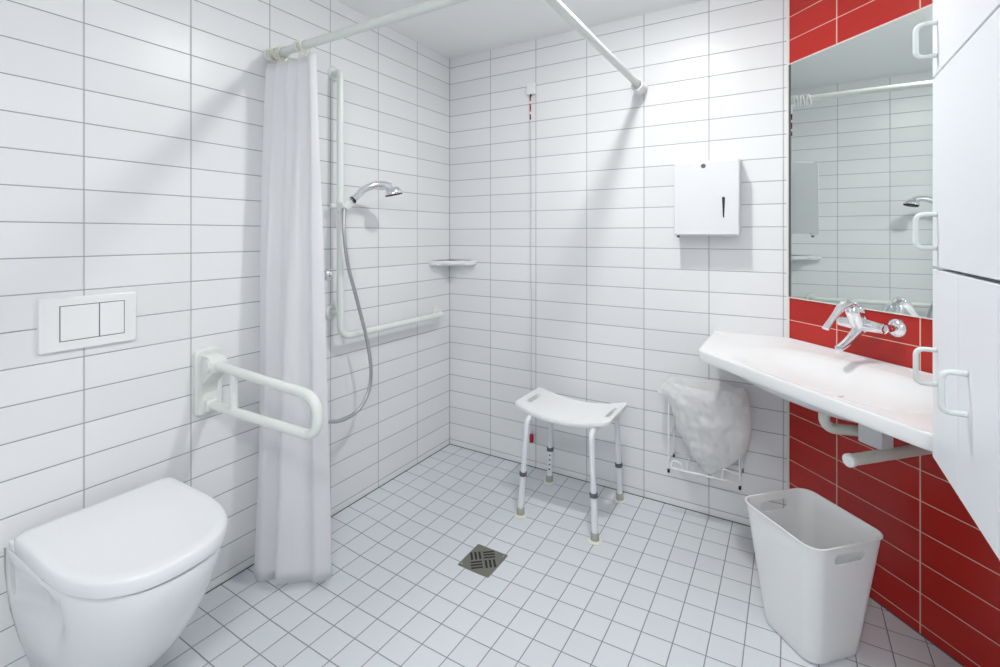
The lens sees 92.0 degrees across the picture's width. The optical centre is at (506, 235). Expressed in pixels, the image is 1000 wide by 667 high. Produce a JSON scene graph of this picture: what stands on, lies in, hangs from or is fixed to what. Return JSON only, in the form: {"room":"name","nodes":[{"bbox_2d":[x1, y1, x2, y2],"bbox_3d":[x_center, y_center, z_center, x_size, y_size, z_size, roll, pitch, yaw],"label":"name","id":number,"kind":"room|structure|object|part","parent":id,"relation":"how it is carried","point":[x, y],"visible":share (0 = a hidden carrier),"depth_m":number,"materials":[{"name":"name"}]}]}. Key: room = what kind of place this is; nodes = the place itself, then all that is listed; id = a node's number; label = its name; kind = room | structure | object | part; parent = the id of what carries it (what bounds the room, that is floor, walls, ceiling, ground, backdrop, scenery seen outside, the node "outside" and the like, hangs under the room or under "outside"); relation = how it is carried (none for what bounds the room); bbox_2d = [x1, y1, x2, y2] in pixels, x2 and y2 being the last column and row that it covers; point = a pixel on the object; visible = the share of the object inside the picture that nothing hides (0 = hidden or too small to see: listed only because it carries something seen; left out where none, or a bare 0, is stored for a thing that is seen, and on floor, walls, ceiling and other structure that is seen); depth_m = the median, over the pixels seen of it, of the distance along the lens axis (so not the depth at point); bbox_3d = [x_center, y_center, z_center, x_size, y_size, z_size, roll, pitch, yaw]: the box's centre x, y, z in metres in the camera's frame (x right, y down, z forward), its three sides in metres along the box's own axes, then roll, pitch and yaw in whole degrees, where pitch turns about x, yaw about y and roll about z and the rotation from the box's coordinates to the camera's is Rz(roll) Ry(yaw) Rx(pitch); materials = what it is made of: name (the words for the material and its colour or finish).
{"room":"accessible bathroom","nodes":[
{"label":"accessible bathroom","id":0,"kind":"room"},
{"bbox_2d":[0,0,449,666],"bbox_3d":[-1.211,0.127,1.662,0.120,2.445,3.420,0,0,31],"label":"wall","id":1,"kind":"structure","parent":0,"point":[131,131],"depth_m":1.70,"materials":[{"name":"white tile"}]},
{"bbox_2d":[37,291,135,354],"bbox_3d":[-1.255,0.259,1.455,0.014,0.156,0.236,0,0,31],"label":"flush plate","id":2,"kind":"object","parent":1,"relation":"attached to","point":[74,322],"visible":1,"depth_m":1.44,"materials":[{"name":"white plastic"}]},
{"bbox_2d":[4,477,227,666],"bbox_3d":[-1.026,1.002,1.329,0.538,0.417,0.383,0,0,31],"label":"toilet","id":3,"kind":"object","parent":1,"relation":"attached to","point":[115,581],"visible":1,"depth_m":1.22,"materials":[{"name":"white ceramic"}]},
{"bbox_3d":[-1.028,1.026,1.331,0.529,0.370,0.378,0,0,31],"label":"bowl","id":4,"kind":"part","parent":3,"relation":"part of","materials":[{"name":"white ceramic"}]},
{"bbox_3d":[-1.006,0.815,1.318,0.492,0.042,0.381,0,0,31],"label":"lid","id":5,"kind":"part","parent":3,"relation":"part of","materials":[{"name":"white plastic"}]},
{"bbox_2d":[192,346,322,439],"bbox_3d":[-0.819,0.526,1.591,0.628,0.235,0.093,0,0,31],"label":"grab bar","id":6,"kind":"object","parent":1,"relation":"attached to","point":[209,364],"visible":1,"depth_m":1.65,"materials":[{"name":"white metal"}]},
{"bbox_3d":[-1.079,0.526,1.745,0.022,0.235,0.093,0,0,31],"label":"wall plate","id":7,"kind":"part","parent":6,"relation":"part of","materials":[{"name":"white plastic"}]},
{"bbox_2d":[324,269,332,280],"bbox_3d":[-0.855,0.183,2.061,0.088,0.072,0.233,0,0,31],"label":"shower mixer","id":8,"kind":"object","parent":1,"relation":"attached to","point":[328,274],"visible":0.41,"depth_m":2.12,"materials":[{"name":"silver metal"}]},
{"bbox_2d":[325,66,443,338],"bbox_3d":[-0.563,-0.141,2.517,0.132,1.279,0.838,0,0,31],"label":"grab bar","id":9,"kind":"object","parent":1,"relation":"attached to","point":[334,74],"visible":0.99,"depth_m":2.18,"materials":[{"name":"white metal"}]},
{"bbox_2d":[328,181,401,423],"bbox_3d":[-0.691,0.284,2.179,0.490,1.085,0.091,0,0,-43],"label":"shower","id":10,"kind":"object","parent":9,"relation":"attached to","point":[390,190],"visible":0.84,"depth_m":2.22,"materials":[{"name":"silver metal"}]},
{"bbox_3d":[-0.632,-0.202,2.252,0.200,0.113,0.043,0,0,-37],"label":"handle","id":11,"kind":"part","parent":10,"relation":"part of","materials":[{"name":"silver metal"}]},
{"bbox_2d":[262,0,647,93],"bbox_3d":[-0.140,-0.897,2.159,1.220,0.397,1.235,0,0,31],"label":"shower curtain rod","id":12,"kind":"object","parent":1,"relation":"attached to","point":[558,6],"visible":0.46,"depth_m":1.69,"materials":[{"name":"white metal"}]},
{"bbox_2d":[269,47,282,63],"bbox_3d":[-0.925,-0.718,1.940,0.025,0.067,0.058,0,0,31],"label":"curtain ring","id":13,"kind":"object","parent":12,"relation":"hanging from","point":[272,60],"visible":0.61,"depth_m":1.93,"materials":[{"name":"beige plastic"}]},
{"bbox_2d":[272,48,284,59],"bbox_3d":[-0.912,-0.718,1.932,0.025,0.067,0.058,0,0,31],"label":"curtain ring","id":14,"kind":"object","parent":12,"relation":"hanging from","point":[273,49],"visible":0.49,"depth_m":1.91,"materials":[{"name":"beige plastic"}]},
{"bbox_2d":[254,52,331,584],"bbox_3d":[-0.828,0.301,1.831,0.340,1.972,0.143,0,0,21],"label":"shower curtain","id":15,"kind":"object","parent":14,"relation":"hanging from","point":[293,537],"visible":0.93,"depth_m":1.81,"materials":[{"name":"white fabric"}]},
{"bbox_2d":[274,46,287,60],"bbox_3d":[-0.898,-0.719,1.924,0.008,0.067,0.058,0,0,31],"label":"curtain ring","id":16,"kind":"object","parent":12,"relation":"hanging from","point":[276,48],"visible":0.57,"depth_m":1.91,"materials":[{"name":"beige plastic"}]},
{"bbox_2d":[277,45,290,60],"bbox_3d":[-0.883,-0.718,1.915,0.025,0.067,0.058,0,0,31],"label":"curtain ring","id":17,"kind":"object","parent":12,"relation":"hanging from","point":[279,47],"visible":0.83,"depth_m":1.90,"materials":[{"name":"beige plastic"}]},
{"bbox_2d":[293,40,306,54],"bbox_3d":[-0.795,-0.718,1.863,0.025,0.067,0.058,0,0,31],"label":"curtain ring","id":18,"kind":"object","parent":12,"relation":"hanging from","point":[296,49],"visible":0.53,"depth_m":1.85,"materials":[{"name":"beige plastic"}]},
{"bbox_2d":[299,38,312,55],"bbox_3d":[-0.767,-0.719,1.847,0.008,0.067,0.058,0,0,31],"label":"curtain ring","id":19,"kind":"object","parent":12,"relation":"hanging from","point":[302,39],"visible":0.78,"depth_m":1.83,"materials":[{"name":"beige plastic"}]},
{"bbox_2d":[630,78,642,92],"bbox_3d":[0.623,-0.716,2.310,0.062,0.071,0.019,0,0,31],"label":"curtain ring","id":20,"kind":"object","parent":12,"relation":"hanging from","point":[637,78],"visible":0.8,"depth_m":2.30,"materials":[{"name":"white plastic"}]},
{"bbox_2d":[205,444,964,666],"bbox_3d":[-0.101,1.298,0.943,2.522,0.004,3.290,0,0,31],"label":"trim","id":21,"kind":"structure","parent":1,"relation":"attached to","point":[449,444],"depth_m":2.27,"materials":[{"name":"grey"}]},
{"bbox_2d":[337,0,702,58],"bbox_3d":[-0.101,-1.156,0.937,2.769,0.120,3.540,0,0,31],"label":"ceiling","id":22,"kind":"structure","parent":0,"point":[471,26],"depth_m":2.44,"materials":[{"name":"white paint"}]},
{"bbox_2d":[150,444,962,666],"bbox_3d":[-0.101,1.320,0.937,2.769,0.042,3.540,0,0,31],"label":"floor","id":23,"kind":"structure","parent":0,"point":[665,585],"depth_m":1.76,"materials":[{"name":"tile"}]},
{"bbox_2d":[458,544,507,577],"bbox_3d":[-0.096,1.345,1.984,0.149,0.023,0.153,0,0,31],"label":"floor drain","id":24,"kind":"object","parent":23,"relation":"in","point":[482,560],"visible":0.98,"depth_m":1.98,"materials":[{"name":"silver metal"}]},
{"bbox_2d":[514,387,627,544],"bbox_3d":[0.308,1.067,2.323,0.480,0.520,0.395,0,0,31],"label":"stool","id":25,"kind":"object","parent":23,"relation":"on","point":[550,407],"visible":1,"depth_m":2.29,"materials":[{"name":"white plastic"}]},
{"bbox_3d":[0.105,0.999,2.306,0.047,0.292,0.093,0,0,31],"label":"leg","id":26,"kind":"part","parent":25,"relation":"part of","materials":[{"name":"white metal"}]},
{"bbox_3d":[0.223,0.998,2.520,0.036,0.294,0.076,0,0,31],"label":"leg","id":27,"kind":"part","parent":25,"relation":"part of","materials":[{"name":"white metal"}]},
{"bbox_3d":[0.314,0.838,2.334,0.480,0.062,0.287,0,0,31],"label":"seat","id":28,"kind":"part","parent":25,"relation":"part of","materials":[{"name":"white plastic"}]},
{"bbox_3d":[0.393,0.998,2.130,0.039,0.293,0.103,0,0,31],"label":"leg","id":29,"kind":"part","parent":25,"relation":"part of","materials":[{"name":"white metal"}]},
{"bbox_3d":[0.533,0.996,2.343,0.034,0.297,0.087,0,0,31],"label":"leg","id":30,"kind":"part","parent":25,"relation":"part of","materials":[{"name":"white metal"}]},
{"bbox_2d":[745,488,882,663],"bbox_3d":[0.988,1.106,1.573,0.285,0.384,0.306,0,0,-14],"label":"waste bin","id":31,"kind":"object","parent":23,"relation":"on","point":[816,560],"visible":1,"depth_m":1.49,"materials":[{"name":"white plastic"}]},
{"bbox_2d":[450,0,785,525],"bbox_3d":[0.464,0.127,2.590,1.822,2.445,0.120,0,0,31],"label":"wall","id":32,"kind":"structure","parent":0,"point":[623,305],"depth_m":2.46,"materials":[{"name":"white tile"}]},
{"bbox_2d":[429,260,476,265],"bbox_3d":[-0.315,0.166,2.858,0.206,0.030,0.206,0,0,31],"label":"corner shelf","id":33,"kind":"object","parent":32,"relation":"attached to","point":[437,262],"visible":1,"depth_m":2.87,"materials":[{"name":"white ceramic"}]},
{"bbox_2d":[526,82,535,442],"bbox_3d":[0.138,0.153,2.695,0.054,2.008,0.030,0,0,31],"label":"pull cord","id":34,"kind":"object","parent":32,"relation":"attached to","point":[530,87],"visible":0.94,"depth_m":2.69,"materials":[{"name":"white plastic"}]},
{"bbox_3d":[0.138,0.226,2.693,0.015,1.766,0.003,0,0,31],"label":"cord","id":35,"kind":"part","parent":34,"relation":"part of","materials":[{"name":"white fabric"}]},
{"bbox_2d":[667,401,743,489],"bbox_3d":[0.899,0.891,2.183,0.306,0.391,0.125,0,0,31],"label":"holder","id":36,"kind":"object","parent":32,"relation":"attached to","point":[741,470],"visible":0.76,"depth_m":2.17,"materials":[{"name":"white metal"}]},
{"bbox_3d":[0.772,0.884,2.258,0.006,0.377,0.119,0,0,31],"label":"frame","id":37,"kind":"part","parent":36,"relation":"part of","materials":[{"name":"white metal"}]},
{"bbox_2d":[658,376,751,473],"bbox_3d":[0.882,0.866,2.167,0.391,0.392,0.177,0,0,31],"label":"plastic bag","id":38,"kind":"object","parent":36,"relation":"in","point":[713,418],"visible":1,"depth_m":2.09,"materials":[{"name":"white plastic"}]},
{"bbox_3d":[0.928,1.031,2.232,0.295,0.006,0.006,0,0,31],"label":"rail","id":39,"kind":"part","parent":36,"relation":"part of","materials":[{"name":"white metal"}]},
{"bbox_3d":[1.026,0.884,2.108,0.006,0.377,0.119,0,0,31],"label":"frame","id":40,"kind":"part","parent":36,"relation":"part of","materials":[{"name":"white metal"}]},
{"bbox_2d":[674,158,740,237],"bbox_3d":[0.911,-0.165,2.185,0.268,0.352,0.123,0,0,31],"label":"dispenser","id":41,"kind":"object","parent":32,"relation":"attached to","point":[707,193],"visible":1,"depth_m":2.13,"materials":[{"name":"white metal"}]},
{"bbox_2d":[786,0,788,505],"bbox_3d":[1.212,0.102,2.077,0.010,2.395,0.003,0,0,31],"label":"trim","id":42,"kind":"structure","parent":32,"relation":"attached to","point":[787,1],"depth_m":2.08,"materials":[{"name":"white plastic"}]},
{"bbox_2d":[789,0,999,666],"bbox_3d":[1.401,0.102,1.606,0.120,2.395,1.000,0,0,-14],"label":"wall","id":43,"kind":"structure","parent":0,"point":[935,570],"depth_m":1.64,"materials":[{"name":"tile"}]},
{"bbox_2d":[699,331,932,451],"bbox_3d":[1.090,0.499,1.526,0.518,0.116,1.428,0,0,-14],"label":"basin","id":44,"kind":"object","parent":43,"relation":"attached to","point":[884,397],"visible":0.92,"depth_m":1.59,"materials":[{"name":"white ceramic"}]},
{"bbox_2d":[820,390,843,396],"bbox_3d":[1.052,0.510,1.557,0.064,0.004,0.064,0,0,31],"label":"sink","id":45,"kind":"object","parent":44,"relation":"attached to","point":[838,393],"depth_m":1.56,"materials":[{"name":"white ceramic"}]},
{"bbox_2d":[818,412,932,467],"bbox_3d":[1.171,0.612,1.538,0.367,0.175,0.187,0,0,-12],"label":"trap","id":46,"kind":"object","parent":44,"relation":"attached to","point":[883,442],"visible":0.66,"depth_m":1.47,"materials":[{"name":"white plastic"}]},
{"bbox_2d":[822,299,907,352],"bbox_3d":[1.201,0.316,1.684,0.228,0.186,0.218,0,0,-14],"label":"tap","id":47,"kind":"object","parent":43,"relation":"attached to","point":[856,319],"visible":1,"depth_m":1.66,"materials":[{"name":"silver metal"}]},
{"bbox_3d":[1.157,0.274,1.674,0.138,0.103,0.051,0,0,-13],"label":"lever","id":48,"kind":"part","parent":47,"relation":"part of","materials":[{"name":"silver metal"}]},
{"bbox_3d":[1.200,0.357,1.687,0.112,0.091,0.040,0,0,-11],"label":"spout","id":49,"kind":"part","parent":47,"relation":"part of","materials":[{"name":"silver metal"}]},
{"bbox_2d":[789,4,945,319],"bbox_3d":[1.339,-0.233,1.594,0.006,1.002,0.988,0,0,-14],"label":"wall mirror","id":50,"kind":"object","parent":43,"relation":"attached to","point":[861,106],"visible":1,"depth_m":1.74,"materials":[{"name":"clear glass"}]},
{"bbox_3d":[0.860,0.101,-0.040,0.120,2.395,2.593,0,0,31],"label":"wall","id":51,"kind":"structure","parent":0,"visible":0},
{"bbox_2d":[913,269,999,559],"bbox_3d":[0.907,0.264,0.637,0.485,0.390,0.600,0,0,31],"label":"upper cabinet","id":52,"kind":"object","parent":51,"relation":"attached to","point":[965,384],"visible":1,"depth_m":0.80,"materials":[{"name":"white laminate"}]},
{"bbox_3d":[0.848,0.266,0.978,0.037,0.079,0.010,0,0,31],"label":"handle","id":53,"kind":"part","parent":52,"relation":"part of","materials":[{"name":"white plastic"}]},
{"bbox_3d":[0.846,0.264,0.918,0.018,0.388,0.176,0,0,31],"label":"door","id":54,"kind":"part","parent":52,"relation":"part of","materials":[{"name":"white laminate"}]},
{"bbox_3d":[0.748,0.264,0.809,0.037,0.078,0.010,0,0,31],"label":"handle","id":55,"kind":"part","parent":52,"relation":"part of","materials":[{"name":"white plastic"}]},
{"bbox_3d":[0.752,0.264,0.760,0.018,0.388,0.188,0,0,31],"label":"door","id":56,"kind":"part","parent":52,"relation":"part of","materials":[{"name":"white laminate"}]},
{"bbox_3d":[0.645,0.264,0.578,0.018,0.388,0.230,0,0,31],"label":"door","id":57,"kind":"part","parent":52,"relation":"part of","materials":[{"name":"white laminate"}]},
{"bbox_2d":[913,7,999,279],"bbox_3d":[0.907,-0.129,0.637,0.485,0.387,0.600,0,0,31],"label":"upper cabinet","id":58,"kind":"object","parent":51,"relation":"attached to","point":[965,214],"visible":1,"depth_m":0.79,"materials":[{"name":"white laminate"}]},
{"bbox_3d":[0.848,-0.008,0.978,0.037,0.078,0.010,0,0,31],"label":"handle","id":59,"kind":"part","parent":58,"relation":"part of","materials":[{"name":"white plastic"}]},
{"bbox_2d":[913,0,999,76],"bbox_3d":[0.907,-0.520,0.637,0.485,0.390,0.600,0,0,31],"label":"upper cabinet","id":60,"kind":"object","parent":51,"relation":"attached to","point":[954,23],"visible":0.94,"depth_m":0.88,"materials":[{"name":"white laminate"}]},
{"bbox_3d":[0.848,-0.394,0.978,0.037,0.076,0.010,0,0,31],"label":"handle","id":61,"kind":"part","parent":60,"relation":"part of","materials":[{"name":"white plastic"}]}
]}

